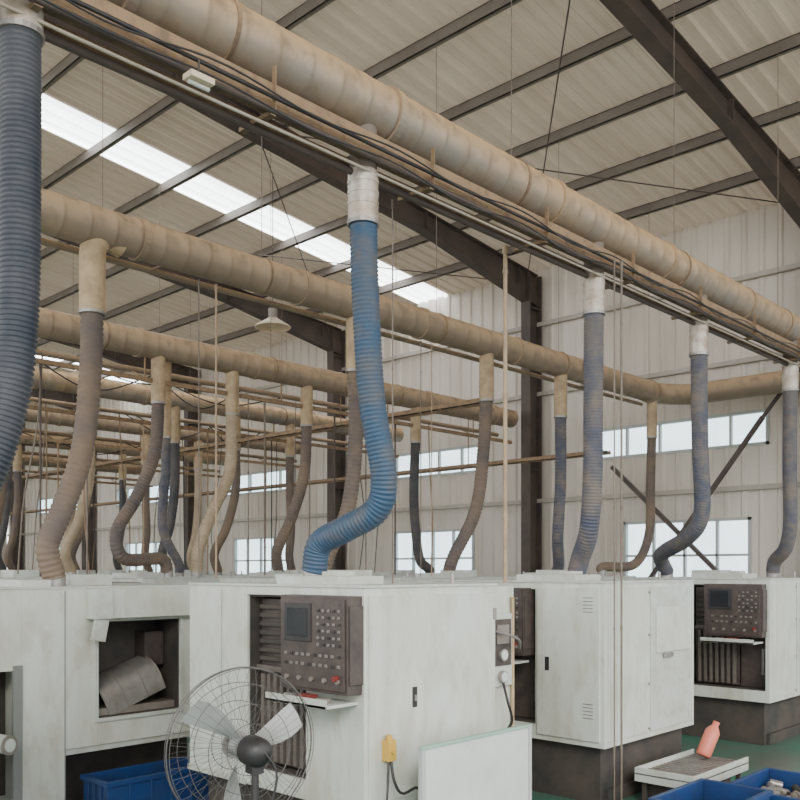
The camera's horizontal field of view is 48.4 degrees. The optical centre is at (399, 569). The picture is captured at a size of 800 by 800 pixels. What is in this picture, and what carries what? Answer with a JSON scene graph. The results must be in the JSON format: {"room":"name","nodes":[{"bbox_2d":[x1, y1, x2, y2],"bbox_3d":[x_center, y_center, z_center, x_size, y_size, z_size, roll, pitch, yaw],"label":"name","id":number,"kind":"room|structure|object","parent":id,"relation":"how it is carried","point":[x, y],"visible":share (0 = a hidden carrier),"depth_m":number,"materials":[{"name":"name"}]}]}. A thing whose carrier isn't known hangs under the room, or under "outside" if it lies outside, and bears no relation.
{"room":"factory machine shop","nodes":[
{"label":"factory machine shop","id":0,"kind":"room"},
{"bbox_2d":[29,389,77,410],"bbox_3d":[-18.135,-6.680,22.711,0.200,2.800,21.800,0,0,44],"label":"rafter","id":1,"kind":"object","parent":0,"point":[46,394],"depth_m":29.71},
{"bbox_2d":[8,203,799,576],"bbox_3d":[-0.879,-2.050,21.595,41.100,8.100,0.080,0,0,44],"label":"wall","id":2,"kind":"structure","parent":0,"point":[752,241],"depth_m":17.89,"materials":[{"name":"metal"}]},
{"bbox_2d":[125,541,159,572],"bbox_3d":[-8.146,0.100,28.537,2.400,2.000,0.095,0,0,44],"label":"window","id":3,"kind":"structure","parent":2,"relation":"in","point":[155,542],"depth_m":28.94,"materials":[{"name":"white"}]},
{"bbox_2d":[116,483,169,506],"bbox_3d":[-8.255,-2.400,28.641,3.300,0.600,0.095,0,0,44],"label":"window","id":4,"kind":"structure","parent":2,"relation":"in","point":[154,485],"depth_m":29.30,"materials":[{"name":"white"}]},
{"bbox_2d":[221,468,295,496],"bbox_3d":[-3.915,-2.400,24.497,3.300,0.600,0.095,0,0,44],"label":"window","id":5,"kind":"structure","parent":2,"relation":"in","point":[283,469],"depth_m":24.27,"materials":[{"name":"white"}]},
{"bbox_2d":[234,536,286,573],"bbox_3d":[-3.807,0.100,24.393,2.400,2.000,0.095,0,0,44],"label":"window","id":6,"kind":"structure","parent":2,"relation":"in","point":[261,560],"depth_m":24.78,"materials":[{"name":"white"}]},
{"bbox_2d":[7,262,799,535],"bbox_3d":[-0.873,-3.165,21.457,40.900,3.630,0.090,0,0,44],"label":"wall girts","id":7,"kind":"object","parent":2,"relation":"attached to","point":[794,266],"depth_m":17.23,"materials":[{"name":"metal"}]},
{"bbox_2d":[396,529,474,569],"bbox_3d":[0.749,0.100,20.043,2.400,2.000,0.095,0,0,44],"label":"window","id":8,"kind":"structure","parent":2,"relation":"in","point":[453,531],"depth_m":20.02,"materials":[{"name":"white"}]},
{"bbox_2d":[396,444,477,479],"bbox_3d":[0.641,-2.400,20.146,3.300,0.600,0.095,0,0,44],"label":"window","id":9,"kind":"structure","parent":2,"relation":"in","point":[461,448],"depth_m":19.79,"materials":[{"name":"white"}]},
{"bbox_2d":[603,408,768,459],"bbox_3d":[4.980,-2.400,16.002,3.300,0.600,0.095,0,0,44],"label":"window","id":10,"kind":"structure","parent":2,"relation":"in","point":[730,415],"depth_m":15.85,"materials":[{"name":"white"}]},
{"bbox_2d":[623,517,750,576],"bbox_3d":[5.089,0.100,15.899,2.400,2.000,0.095,0,0,44],"label":"window","id":11,"kind":"structure","parent":2,"relation":"in","point":[684,555],"depth_m":15.87,"materials":[{"name":"white"}]},
{"bbox_2d":[610,393,782,576],"bbox_3d":[5.146,-1.247,15.239,3.444,4.137,0.120,0,0,44],"label":"brace","id":12,"kind":"object","parent":2,"relation":"attached to","point":[761,418],"visible":0.57,"depth_m":15.09,"materials":[{"name":"metal"}]},
{"bbox_2d":[28,0,799,407],"bbox_3d":[-8.416,-7.162,13.775,41.200,2.275,22.300,0,0,44],"label":"ceiling","id":13,"kind":"structure","parent":0,"point":[362,34],"depth_m":13.14,"materials":[{"name":"metal"}]},
{"bbox_2d":[35,355,140,383],"bbox_3d":[-16.046,-7.162,21.061,1.100,2.275,22.300,0,0,44],"label":"skylight panel","id":14,"kind":"object","parent":13,"relation":"attached to","point":[36,356],"visible":0.02,"depth_m":28.32,"materials":[{"name":"white"}]},
{"bbox_2d":[41,94,446,303],"bbox_3d":[-6.734,-7.162,12.169,0.850,2.275,22.300,0,0,44],"label":"skylight panel","id":15,"kind":"object","parent":13,"relation":"attached to","point":[58,118],"visible":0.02,"depth_m":15.55,"materials":[{"name":"white"}]},
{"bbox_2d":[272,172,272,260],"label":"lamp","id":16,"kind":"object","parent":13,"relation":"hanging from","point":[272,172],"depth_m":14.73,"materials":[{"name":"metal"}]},
{"bbox_2d":[254,307,290,332],"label":"lamp","id":17,"kind":"object","parent":13,"relation":"hanging from","point":[272,323],"depth_m":14.77,"materials":[{"name":"metal"}]},
{"bbox_2d":[36,0,799,377],"bbox_3d":[-8.686,-7.107,13.311,40.950,2.185,20.315,0,0,44],"label":"purlins","id":18,"kind":"structure","parent":0,"point":[491,8],"depth_m":13.32,"materials":[{"name":"metal"}]},
{"bbox_2d":[12,454,153,486],"bbox_3d":[-13.878,-5.125,20.373,0.566,5.250,18.300,0,0,44],"label":"duct","id":19,"kind":"object","parent":18,"relation":"hanging from","point":[34,463],"visible":0.22,"depth_m":25.51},
{"bbox_2d":[13,432,224,477],"bbox_3d":[-11.129,-5.125,17.749,0.566,5.250,18.300,0,0,44],"label":"duct","id":20,"kind":"object","parent":18,"relation":"hanging from","point":[22,441],"visible":0.29,"depth_m":21.77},
{"bbox_2d":[4,444,21,569],"bbox_3d":[-8.789,-1.400,20.177,0.385,3.000,0.357,0,0,44],"label":"flexible hose","id":21,"kind":"object","parent":20,"relation":"hanging from","point":[17,463],"visible":0.9,"depth_m":20.09,"materials":[{"name":"plastic"}]},
{"bbox_2d":[59,450,75,571],"bbox_3d":[-7.891,-1.400,21.072,0.400,3.000,0.354,0,0,20],"label":"flexible hose","id":22,"kind":"object","parent":20,"relation":"hanging from","point":[74,511],"visible":0.06,"depth_m":21.00,"materials":[{"name":"plastic"}]},
{"bbox_2d":[112,454,126,569],"bbox_3d":[-6.974,-1.400,22.078,0.385,3.000,0.315,0,0,44],"label":"flexible hose","id":23,"kind":"object","parent":20,"relation":"hanging from","point":[122,496],"visible":0.52,"depth_m":21.98,"materials":[{"name":"plastic"}]},
{"bbox_2d":[20,405,300,467],"bbox_3d":[-8.743,-5.125,15.470,0.566,5.250,18.300,0,0,44],"label":"duct","id":24,"kind":"object","parent":18,"relation":"hanging from","point":[57,419],"visible":0.41,"depth_m":18.55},
{"bbox_2d":[0,462,11,569],"bbox_3d":[-7.500,-1.400,16.749,0.385,3.000,0.336,0,0,44],"label":"flexible hose","id":25,"kind":"object","parent":24,"relation":"hanging from","point":[6,513],"visible":0.38,"depth_m":16.67,"materials":[{"name":"plastic"}]},
{"bbox_2d":[57,442,58,488],"bbox_3d":[-6.712,-1.210,17.471,0.050,2.580,0.050,0,0,-24],"label":"conduit pipe","id":26,"kind":"object","parent":24,"relation":"attached to","point":[57,442],"visible":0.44,"depth_m":17.45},
{"bbox_2d":[71,497,91,569],"bbox_3d":[-6.414,-1.400,17.828,0.451,3.000,0.356,0,0,6],"label":"flexible hose","id":27,"kind":"object","parent":24,"relation":"hanging from","point":[75,547],"visible":0.16,"depth_m":17.73,"materials":[{"name":"plastic"}]},
{"bbox_2d":[19,432,185,569],"bbox_3d":[-6.987,-1.335,17.694,0.073,2.772,7.018,0,0,44],"label":"cable bundle","id":28,"kind":"object","parent":24,"relation":"hanging from","point":[22,432],"visible":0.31,"depth_m":19.08,"materials":[{"name":"black plastic"}]},
{"bbox_2d":[141,434,152,571],"bbox_3d":[-5.399,-1.400,18.960,0.221,3.000,0.462,0,0,-7],"label":"flexible hose","id":29,"kind":"object","parent":24,"relation":"hanging from","point":[147,523],"visible":0.56,"depth_m":18.78,"materials":[{"name":"plastic"}]},
{"bbox_2d":[186,440,202,569],"bbox_3d":[-4.595,-1.400,19.791,0.385,3.000,0.323,0,0,44],"label":"flexible hose","id":30,"kind":"object","parent":24,"relation":"hanging from","point":[195,517],"visible":0.73,"depth_m":19.69,"materials":[{"name":"plastic"}]},
{"bbox_2d":[28,186,403,457],"bbox_3d":[-6.429,-5.125,13.260,0.566,5.250,18.300,0,0,44],"label":"duct","id":31,"kind":"object","parent":18,"relation":"hanging from","point":[133,393],"visible":0.59,"depth_m":15.66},
{"bbox_2d":[0,472,7,569],"bbox_3d":[-6.160,-1.400,13.518,0.385,3.000,0.359,0,0,44],"label":"flexible hose","id":32,"kind":"object","parent":31,"relation":"hanging from","point":[3,489],"visible":0.16,"depth_m":13.45,"materials":[{"name":"plastic"}]},
{"bbox_2d":[60,446,94,573],"bbox_3d":[-5.226,-1.400,14.435,0.520,3.000,0.354,0,0,-5],"label":"flexible hose","id":33,"kind":"object","parent":31,"relation":"hanging from","point":[71,536],"visible":0.5,"depth_m":14.35,"materials":[{"name":"plastic"}]},
{"bbox_2d":[142,424,144,570],"bbox_3d":[-4.397,-1.210,15.261,0.033,2.580,0.033,0,0,21],"label":"conduit pipe","id":34,"kind":"object","parent":31,"relation":"attached to","point":[143,425],"visible":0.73,"depth_m":15.25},
{"bbox_2d":[32,404,276,572],"bbox_3d":[-4.686,-1.335,15.471,0.073,2.772,6.420,0,0,44],"label":"cable bundle","id":35,"kind":"object","parent":31,"relation":"hanging from","point":[94,525],"visible":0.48,"depth_m":15.38,"materials":[{"name":"black plastic"}]},
{"bbox_2d":[158,406,180,554],"bbox_3d":[-4.065,-1.400,15.671,0.383,3.000,0.352,0,0,14],"label":"flexible hose","id":36,"kind":"object","parent":31,"relation":"hanging from","point":[175,411],"visible":0.62,"depth_m":15.60,"materials":[{"name":"plastic"}]},
{"bbox_2d":[209,417,240,574],"bbox_3d":[-3.251,-1.400,16.538,0.598,3.000,0.336,0,0,-22],"label":"flexible hose","id":37,"kind":"object","parent":31,"relation":"hanging from","point":[235,489],"visible":0.69,"depth_m":16.49,"materials":[{"name":"plastic"}]},
{"bbox_2d":[285,424,295,569],"bbox_3d":[-2.179,-1.400,17.697,0.217,3.000,0.471,0,0,-5],"label":"flexible hose","id":38,"kind":"object","parent":31,"relation":"hanging from","point":[290,445],"visible":0.82,"depth_m":17.50,"materials":[{"name":"plastic"}]},
{"bbox_2d":[34,66,518,443],"bbox_3d":[-4.181,-5.125,11.114,0.581,5.250,18.300,0,0,44],"label":"duct","id":39,"kind":"object","parent":18,"relation":"hanging from","point":[54,325],"visible":0.76,"depth_m":12.66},
{"bbox_2d":[86,475,88,573],"bbox_3d":[-3.951,-1.210,11.240,0.036,2.580,0.036,0,0,21],"label":"conduit pipe","id":40,"kind":"object","parent":39,"relation":"attached to","point":[87,534],"visible":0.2,"depth_m":11.23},
{"bbox_2d":[109,356,172,576],"bbox_3d":[-3.425,-1.400,11.827,0.287,3.000,0.979,0,0,44],"label":"flexible hose","id":41,"kind":"object","parent":39,"relation":"hanging from","point":[158,364],"visible":1,"depth_m":11.83,"materials":[{"name":"plastic"}]},
{"bbox_2d":[157,362,184,576],"bbox_3d":[-3.193,-1.400,12.446,0.180,3.000,0.445,0,0,35],"label":"flexible hose","id":42,"kind":"object","parent":39,"relation":"hanging from","point":[165,474],"visible":0.94,"depth_m":12.32,"materials":[{"name":"plastic"}]},
{"bbox_2d":[190,371,238,576],"bbox_3d":[-2.622,-1.400,12.656,0.718,3.000,0.266,0,0,-31],"label":"flexible hose","id":43,"kind":"object","parent":39,"relation":"hanging from","point":[231,378],"visible":0.93,"depth_m":12.72,"materials":[{"name":"plastic"}]},
{"bbox_2d":[17,356,432,573],"bbox_3d":[-2.185,-1.335,13.600,0.073,2.772,8.108,0,0,44],"label":"cable bundle","id":44,"kind":"object","parent":39,"relation":"hanging from","point":[136,381],"visible":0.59,"depth_m":12.34,"materials":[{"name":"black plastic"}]},
{"bbox_2d":[12,395,479,481],"bbox_3d":[-7.555,-2.625,20.903,24.200,0.550,0.240,0,0,44],"label":"cable tray","id":45,"kind":"object","parent":39,"relation":"attached to","point":[470,403],"visible":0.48,"depth_m":15.36,"materials":[{"name":"galvanised steel"},{"name":"bare metal"}]},
{"bbox_2d":[247,399,248,574],"bbox_3d":[-2.224,-1.210,13.048,0.024,2.580,0.024,0,0,44],"label":"conduit pipe","id":46,"kind":"object","parent":39,"relation":"attached to","point":[247,399],"visible":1,"depth_m":13.04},
{"bbox_2d":[263,402,265,574],"bbox_3d":[-2.017,-1.210,13.265,0.036,2.580,0.036,0,0,-24],"label":"conduit pipe","id":47,"kind":"object","parent":39,"relation":"attached to","point":[264,403],"visible":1,"depth_m":13.26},
{"bbox_2d":[271,385,312,572],"bbox_3d":[-1.654,-1.400,13.682,0.690,3.000,0.324,0,0,-22],"label":"flexible hose","id":48,"kind":"object","parent":39,"relation":"hanging from","point":[306,413],"visible":0.98,"depth_m":13.71,"materials":[{"name":"plastic"}]},
{"bbox_2d":[10,420,610,514],"bbox_3d":[-5.276,-2.425,23.290,24.200,0.950,0.240,0,0,44],"label":"cable tray","id":49,"kind":"object","parent":39,"relation":"attached to","point":[576,454],"visible":0.56,"depth_m":17.94,"materials":[{"name":"metal"}]},
{"bbox_2d":[365,444,366,569],"bbox_3d":[-0.567,-1.210,14.784,0.024,2.580,0.024,0,0,44],"label":"conduit pipe","id":50,"kind":"object","parent":39,"relation":"attached to","point":[365,444],"visible":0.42,"depth_m":14.78,"materials":[{"name":"metal"}]},
{"bbox_2d":[409,407,434,572],"bbox_3d":[0.396,-1.400,15.829,0.209,3.000,0.726,0,0,31],"label":"flexible hose","id":51,"kind":"object","parent":39,"relation":"hanging from","point":[415,430],"visible":0.91,"depth_m":15.56,"materials":[{"name":"plastic"}]},
{"bbox_2d":[40,0,799,404],"bbox_3d":[-0.769,-5.263,7.948,2.892,4.974,18.394,0,0,44],"label":"duct","id":52,"kind":"object","parent":18,"relation":"hanging from","point":[64,217],"visible":0.85,"depth_m":9.49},
{"bbox_2d":[35,238,126,585],"bbox_3d":[-2.749,-1.447,7.691,0.230,3.193,0.803,0,0,44],"label":"flexible hose","id":53,"kind":"object","parent":52,"relation":"hanging from","point":[92,252],"visible":0.99,"depth_m":7.65,"materials":[{"name":"plastic"}]},
{"bbox_2d":[198,279,199,577],"bbox_3d":[-1.953,-1.370,8.641,0.018,2.900,0.018,0,0,44],"label":"conduit pipe","id":54,"kind":"object","parent":52,"relation":"attached to","point":[198,279],"visible":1,"depth_m":8.64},
{"bbox_2d":[215,284,217,577],"bbox_3d":[-1.815,-1.370,8.785,0.028,2.900,0.028,0,0,-24],"label":"conduit pipe","id":55,"kind":"object","parent":52,"relation":"attached to","point":[216,285],"visible":1,"depth_m":8.78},
{"bbox_2d":[40,237,642,405],"bbox_3d":[-1.982,-2.860,8.806,0.230,0.057,18.000,0,0,44],"label":"pipe","id":56,"kind":"object","parent":52,"relation":"attached to","point":[46,242],"visible":0.67,"depth_m":9.54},
{"bbox_2d":[327,316,362,569],"bbox_3d":[-0.685,-1.400,10.041,0.544,3.000,0.243,0,0,9],"label":"flexible hose","id":57,"kind":"object","parent":52,"relation":"hanging from","point":[355,438],"visible":0.62,"depth_m":9.97,"materials":[{"name":"plastic"}]},
{"bbox_2d":[420,341,421,576],"bbox_3d":[0.257,-1.370,10.955,0.018,2.900,0.018,0,0,44],"label":"conduit pipe","id":58,"kind":"object","parent":52,"relation":"attached to","point":[420,341],"visible":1,"depth_m":10.95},
{"bbox_2d":[431,344,431,575],"bbox_3d":[0.395,-1.370,11.100,0.018,2.900,0.018,0,0,44],"label":"conduit pipe","id":59,"kind":"object","parent":52,"relation":"attached to","point":[431,344],"visible":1,"depth_m":11.10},
{"bbox_2d":[443,353,493,570],"bbox_3d":[0.903,-1.400,11.780,0.677,3.000,0.252,0,0,5],"label":"flexible hose","id":60,"kind":"object","parent":52,"relation":"hanging from","point":[486,361],"visible":0.98,"depth_m":11.71,"materials":[{"name":"plastic"}]},
{"bbox_2d":[551,374,567,569],"bbox_3d":[2.350,-1.400,13.252,0.225,3.000,0.640,0,0,3],"label":"flexible hose","id":61,"kind":"object","parent":52,"relation":"hanging from","point":[560,382],"visible":0.96,"depth_m":12.97,"materials":[{"name":"plastic"}]},
{"bbox_2d":[596,401,656,575],"bbox_3d":[3.765,-1.400,14.722,1.326,3.000,0.197,0,0,-31],"label":"flexible hose","id":62,"kind":"object","parent":52,"relation":"hanging from","point":[602,568],"visible":0.95,"depth_m":14.92,"materials":[{"name":"plastic"}]},
{"bbox_2d":[107,0,799,341],"bbox_3d":[0.562,-5.279,6.598,0.382,4.941,18.280,0,0,44],"label":"duct","id":63,"kind":"object","parent":18,"relation":"hanging from","point":[230,30],"visible":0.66,"depth_m":5.96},
{"bbox_2d":[0,0,44,491],"bbox_3d":[-1.956,-1.375,4.073,0.616,2.990,0.232,0,0,-21],"label":"flexible hose","id":64,"kind":"object","parent":63,"relation":"hanging from","point":[22,38],"visible":1,"depth_m":4.08,"materials":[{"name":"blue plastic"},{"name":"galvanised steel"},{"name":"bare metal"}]},
{"bbox_2d":[302,124,397,575],"bbox_3d":[-0.367,-1.405,5.997,0.751,2.990,0.367,0,0,44],"label":"flexible hose","id":65,"kind":"object","parent":63,"relation":"hanging from","point":[362,193],"visible":0.98,"depth_m":5.74,"materials":[{"name":"plastic"}]},
{"bbox_2d":[0,0,799,371],"bbox_3d":[0.583,-2.689,6.564,0.376,0.321,18.300,0,0,44],"label":"cable tray","id":66,"kind":"object","parent":63,"relation":"attached to","point":[105,20],"visible":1,"depth_m":5.51,"materials":[{"name":"metal"}]},
{"bbox_2d":[183,59,214,92],"bbox_3d":[-1.032,-2.547,4.567,0.080,0.146,0.140,0,0,44],"label":"strip light","id":67,"kind":"object","parent":66,"relation":"attached to","point":[193,77],"visible":1,"depth_m":4.54,"materials":[{"name":"metal"}]},
{"bbox_2d":[502,245,507,581],"bbox_3d":[0.853,-1.260,7.206,0.047,2.720,0.047,0,0,-24],"label":"conduit pipe","id":68,"kind":"object","parent":66,"relation":"attached to","point":[505,247],"visible":1,"depth_m":7.19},
{"bbox_2d":[568,241,605,573],"bbox_3d":[1.645,-1.400,7.902,0.210,3.000,0.456,0,0,-21],"label":"flexible hose","id":69,"kind":"object","parent":63,"relation":"hanging from","point":[593,292],"visible":0.99,"depth_m":7.71,"materials":[{"name":"plastic"}]},
{"bbox_2d":[653,294,710,577],"bbox_3d":[3.144,-1.400,10.165,0.366,3.000,1.998,0,0,4],"label":"flexible hose","id":70,"kind":"object","parent":63,"relation":"hanging from","point":[698,333],"visible":1,"depth_m":9.24,"materials":[{"name":"plastic"}]},
{"bbox_2d":[766,340,798,576],"bbox_3d":[4.868,-1.400,11.345,0.201,3.000,0.679,0,0,-1],"label":"flexible hose","id":71,"kind":"object","parent":63,"relation":"hanging from","point":[790,373],"visible":0.99,"depth_m":11.04,"materials":[{"name":"plastic"}]},
{"bbox_2d":[249,0,778,333],"bbox_3d":[-2.175,-6.355,13.070,11.015,1.307,12.913,0,0,44],"label":"rods","id":72,"kind":"object","parent":18,"relation":"attached to","point":[543,169],"visible":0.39,"depth_m":13.69,"materials":[{"name":"metal"}]},
{"bbox_2d":[83,734,799,799],"bbox_3d":[-8.449,2.050,13.668,41.100,0.100,22.100,0,0,44],"label":"floor","id":73,"kind":"structure","parent":0,"point":[785,754],"depth_m":9.70,"materials":[{"name":"paint"}]},
{"bbox_2d":[10,445,22,569],"bbox_3d":[-14.892,-1.950,34.505,0.360,7.900,0.540,0,0,44],"label":"steel column","id":74,"kind":"structure","parent":73,"relation":"on","point":[16,548],"depth_m":34.54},
{"bbox_2d":[0,570,71,579],"bbox_3d":[-5.138,1.000,10.887,1.950,2.000,1.970,0,0,44],"label":"cnc lathe","id":75,"kind":"object","parent":73,"relation":"on","point":[4,574],"visible":0.16,"depth_m":11.42,"materials":[{"name":"paint"}]},
{"bbox_2d":[39,364,41,576],"bbox_3d":[-4.365,-1.210,10.806,0.036,2.580,0.036,0,0,21],"label":"conduit pipe","id":76,"kind":"object","parent":75,"relation":"attached to","point":[40,365],"visible":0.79,"depth_m":10.79,"materials":[{"name":"metal"}]},
{"bbox_2d":[82,453,95,569],"bbox_3d":[-10.697,-1.950,30.500,0.360,7.900,0.540,0,0,44],"label":"steel column","id":77,"kind":"structure","parent":73,"relation":"on","point":[90,518],"depth_m":30.56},
{"bbox_2d":[0,574,189,799],"bbox_3d":[-3.448,1.020,7.406,1.983,1.960,3.550,0,0,44],"label":"machine","id":78,"kind":"object","parent":73,"relation":"on","point":[95,670],"visible":0.92,"depth_m":7.29,"materials":[{"name":"paint"}]},
{"bbox_2d":[77,570,122,573],"bbox_3d":[-5.723,1.000,14.764,1.950,2.000,1.970,0,0,44],"label":"cnc lathe","id":79,"kind":"object","parent":73,"relation":"on","point":[78,571],"visible":0.02,"depth_m":15.30,"materials":[{"name":"paint"}]},
{"bbox_2d":[45,411,47,514],"bbox_3d":[-5.571,-1.210,14.032,0.033,2.580,0.033,0,0,-24],"label":"conduit pipe","id":80,"kind":"object","parent":79,"relation":"attached to","point":[46,412],"visible":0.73,"depth_m":14.02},
{"bbox_2d":[80,756,208,799],"bbox_3d":[-2.099,1.830,7.431,0.440,0.340,0.990,0,0,44],"label":"plastic crate","id":81,"kind":"object","parent":73,"relation":"on","point":[145,781],"visible":0.84,"depth_m":7.32,"materials":[{"name":"plastic"}]},
{"bbox_2d":[112,570,250,583],"bbox_3d":[-3.481,1.000,12.623,1.950,2.000,1.970,0,0,44],"label":"cnc lathe","id":82,"kind":"object","parent":73,"relation":"on","point":[134,576],"visible":0.08,"depth_m":11.88,"materials":[{"name":"paint"}]},
{"bbox_2d":[184,368,199,569],"bbox_3d":[-6.141,-1.950,26.149,0.360,7.900,0.540,0,0,44],"label":"steel column","id":83,"kind":"structure","parent":73,"relation":"on","point":[188,501],"depth_m":26.10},
{"bbox_2d":[39,337,196,390],"bbox_3d":[-13.579,-6.680,18.360,0.200,2.800,21.800,0,0,44],"label":"rafter","id":84,"kind":"object","parent":83,"relation":"on","point":[121,358],"depth_m":24.73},
{"bbox_2d":[148,570,248,575],"bbox_3d":[-4.134,1.000,16.427,1.950,2.000,1.970,0,0,44],"label":"cnc lathe","id":85,"kind":"object","parent":73,"relation":"on","point":[204,572],"visible":0.02,"depth_m":16.31,"materials":[{"name":"paint"}]},
{"bbox_2d":[207,433,208,573],"bbox_3d":[-3.500,-1.210,16.201,0.033,2.580,0.033,0,0,-24],"label":"conduit pipe","id":86,"kind":"object","parent":85,"relation":"attached to","point":[207,433],"visible":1,"depth_m":16.19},
{"bbox_2d":[164,666,313,799],"bbox_3d":[-0.671,1.230,4.122,0.758,1.539,0.500,0,0,-36],"label":"pedestal fan","id":87,"kind":"object","parent":73,"relation":"on","point":[254,751],"visible":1,"depth_m":4.17,"materials":[{"name":"metal"}]},
{"bbox_2d":[240,570,302,577],"bbox_3d":[-1.892,1.000,14.286,1.950,2.000,1.970,0,0,44],"label":"cnc lathe","id":88,"kind":"object","parent":73,"relation":"on","point":[270,573],"visible":0.04,"depth_m":13.63,"materials":[{"name":"paint"}]},
{"bbox_2d":[333,414,335,569],"bbox_3d":[-1.050,-1.210,14.277,0.036,2.580,0.036,0,0,-24],"label":"conduit pipe","id":89,"kind":"object","parent":88,"relation":"attached to","point":[334,415],"visible":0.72,"depth_m":14.26,"materials":[{"name":"metal"}]},
{"bbox_2d":[219,571,433,581],"bbox_3d":[-0.956,1.000,10.488,1.950,2.000,1.970,0,0,44],"label":"cnc lathe","id":90,"kind":"object","parent":73,"relation":"on","point":[267,579],"visible":0.02,"depth_m":10.19,"materials":[{"name":"paint"}]},
{"bbox_2d":[327,327,344,569],"bbox_3d":[-1.584,-1.950,21.798,0.360,7.900,0.540,0,0,44],"label":"steel column","id":91,"kind":"structure","parent":73,"relation":"on","point":[335,362],"depth_m":21.81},
{"bbox_2d":[45,234,341,354],"bbox_3d":[-9.023,-6.680,14.009,0.200,2.800,21.800,0,0,44],"label":"rafter","id":92,"kind":"object","parent":91,"relation":"on","point":[313,331],"depth_m":20.16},
{"bbox_2d":[188,570,520,799],"bbox_3d":[-0.410,1.000,6.558,1.969,2.000,1.900,0,0,44],"label":"cnc lathe","id":93,"kind":"object","parent":73,"relation":"on","point":[369,658],"visible":0.94,"depth_m":5.84,"materials":[{"name":"paint"}]},
{"bbox_2d":[392,199,393,582],"bbox_3d":[-0.052,-1.250,6.244,0.015,2.700,0.015,0,0,44],"label":"conduit pipe","id":94,"kind":"object","parent":93,"relation":"attached to","point":[392,199],"visible":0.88,"depth_m":6.24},
{"bbox_2d":[382,734,417,799],"bbox_3d":[-0.001,1.361,5.529,0.323,0.683,0.120,0,0,-41],"label":"switch","id":95,"kind":"object","parent":93,"relation":"attached to","point":[389,751],"visible":0.93,"depth_m":5.48,"materials":[{"name":"yellow plastic"}]},
{"bbox_2d":[372,570,414,576],"bbox_3d":[-0.166,1.000,16.094,1.950,2.000,1.970,0,0,44],"label":"cnc lathe","id":96,"kind":"object","parent":73,"relation":"on","point":[388,573],"visible":0.02,"depth_m":15.39,"materials":[{"name":"paint"}]},
{"bbox_2d":[394,424,395,574],"bbox_3d":[-0.084,-1.210,15.290,0.036,2.580,0.036,0,0,-24],"label":"conduit pipe","id":97,"kind":"object","parent":96,"relation":"attached to","point":[394,424],"visible":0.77,"depth_m":15.28,"materials":[{"name":"metal"}]},
{"bbox_2d":[383,570,524,581],"bbox_3d":[0.667,1.000,12.188,1.950,2.000,1.970,0,0,44],"label":"cnc lathe","id":98,"kind":"object","parent":73,"relation":"on","point":[458,574],"visible":0.07,"depth_m":11.52,"materials":[{"name":"paint"}]},
{"bbox_2d":[418,724,531,799],"bbox_3d":[0.502,1.525,5.681,0.320,0.950,1.110,0,0,44],"label":"board","id":99,"kind":"object","parent":73,"relation":"on","point":[497,764],"visible":1,"depth_m":5.68,"materials":[{"name":"white paint"}]},
{"bbox_2d":[521,272,541,573],"bbox_3d":[2.610,-1.950,17.792,0.360,7.900,0.540,0,0,44],"label":"steel column","id":100,"kind":"structure","parent":73,"relation":"on","point":[531,404],"depth_m":17.80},
{"bbox_2d":[43,12,537,306],"bbox_3d":[-4.828,-6.680,10.003,0.200,2.800,21.800,0,0,44],"label":"rafter","id":101,"kind":"object","parent":100,"relation":"on","point":[478,256],"depth_m":15.22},
{"bbox_2d":[433,570,694,799],"bbox_3d":[1.517,1.000,8.590,1.950,2.000,1.920,0,0,44],"label":"cnc lathe","id":102,"kind":"object","parent":73,"relation":"on","point":[564,619],"visible":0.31,"depth_m":7.83,"materials":[{"name":"paint"}]},
{"bbox_2d":[495,573,635,578],"bbox_3d":[2.359,1.000,13.960,1.950,2.000,1.970,0,0,44],"label":"cnc lathe","id":103,"kind":"object","parent":73,"relation":"on","point":[602,577],"visible":0.02,"depth_m":13.51,"materials":[{"name":"paint"}]},
{"bbox_2d":[613,259,614,799],"bbox_3d":[1.782,-0.290,7.397,0.018,4.580,0.018,0,0,44],"label":"conduit pipe","id":104,"kind":"object","parent":73,"relation":"on","point":[613,259],"visible":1,"depth_m":7.39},
{"bbox_2d":[620,261,622,799],"bbox_3d":[1.851,-0.290,7.441,0.027,4.580,0.027,0,0,44],"label":"conduit pipe","id":105,"kind":"object","parent":73,"relation":"on","point":[621,262],"visible":1,"depth_m":7.44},
{"bbox_2d":[635,749,747,799],"bbox_3d":[2.598,1.850,7.890,0.540,0.300,1.100,0,0,44],"label":"work table","id":106,"kind":"object","parent":73,"relation":"on","point":[662,775],"visible":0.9,"depth_m":7.74,"materials":[{"name":"metal"}]},
{"bbox_2d":[696,721,719,758],"bbox_3d":[2.831,1.556,8.165,0.238,0.341,0.136,0,0,-21],"label":"bottle","id":107,"kind":"object","parent":106,"relation":"on","point":[711,734],"visible":1,"depth_m":8.12,"materials":[{"name":"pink plastic"}]},
{"bbox_2d":[618,570,799,744],"bbox_3d":[3.979,1.000,11.168,1.950,2.000,1.970,0,0,44],"label":"cnc lathe","id":108,"kind":"object","parent":73,"relation":"on","point":[747,625],"visible":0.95,"depth_m":10.33,"materials":[{"name":"paint"}]},
{"bbox_2d":[648,778,772,799],"bbox_3d":[2.309,1.830,6.596,0.570,0.340,0.870,0,0,44],"label":"plastic crate","id":109,"kind":"object","parent":73,"relation":"on","point":[699,789],"visible":1,"depth_m":6.88,"materials":[{"name":"plastic"}]},
{"bbox_2d":[729,767,799,799],"bbox_3d":[3.122,1.865,7.251,0.640,0.270,0.940,0,0,44],"label":"plastic crate","id":110,"kind":"object","parent":73,"relation":"on","point":[785,784],"visible":0.56,"depth_m":7.58,"materials":[{"name":"plastic"}]},
{"bbox_2d":[599,0,799,227],"bbox_3d":[-0.923,-6.680,6.274,0.200,2.800,21.800,0,0,44],"label":"rafter","id":111,"kind":"object","parent":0,"point":[642,19],"depth_m":11.39,"materials":[{"name":"metal"}]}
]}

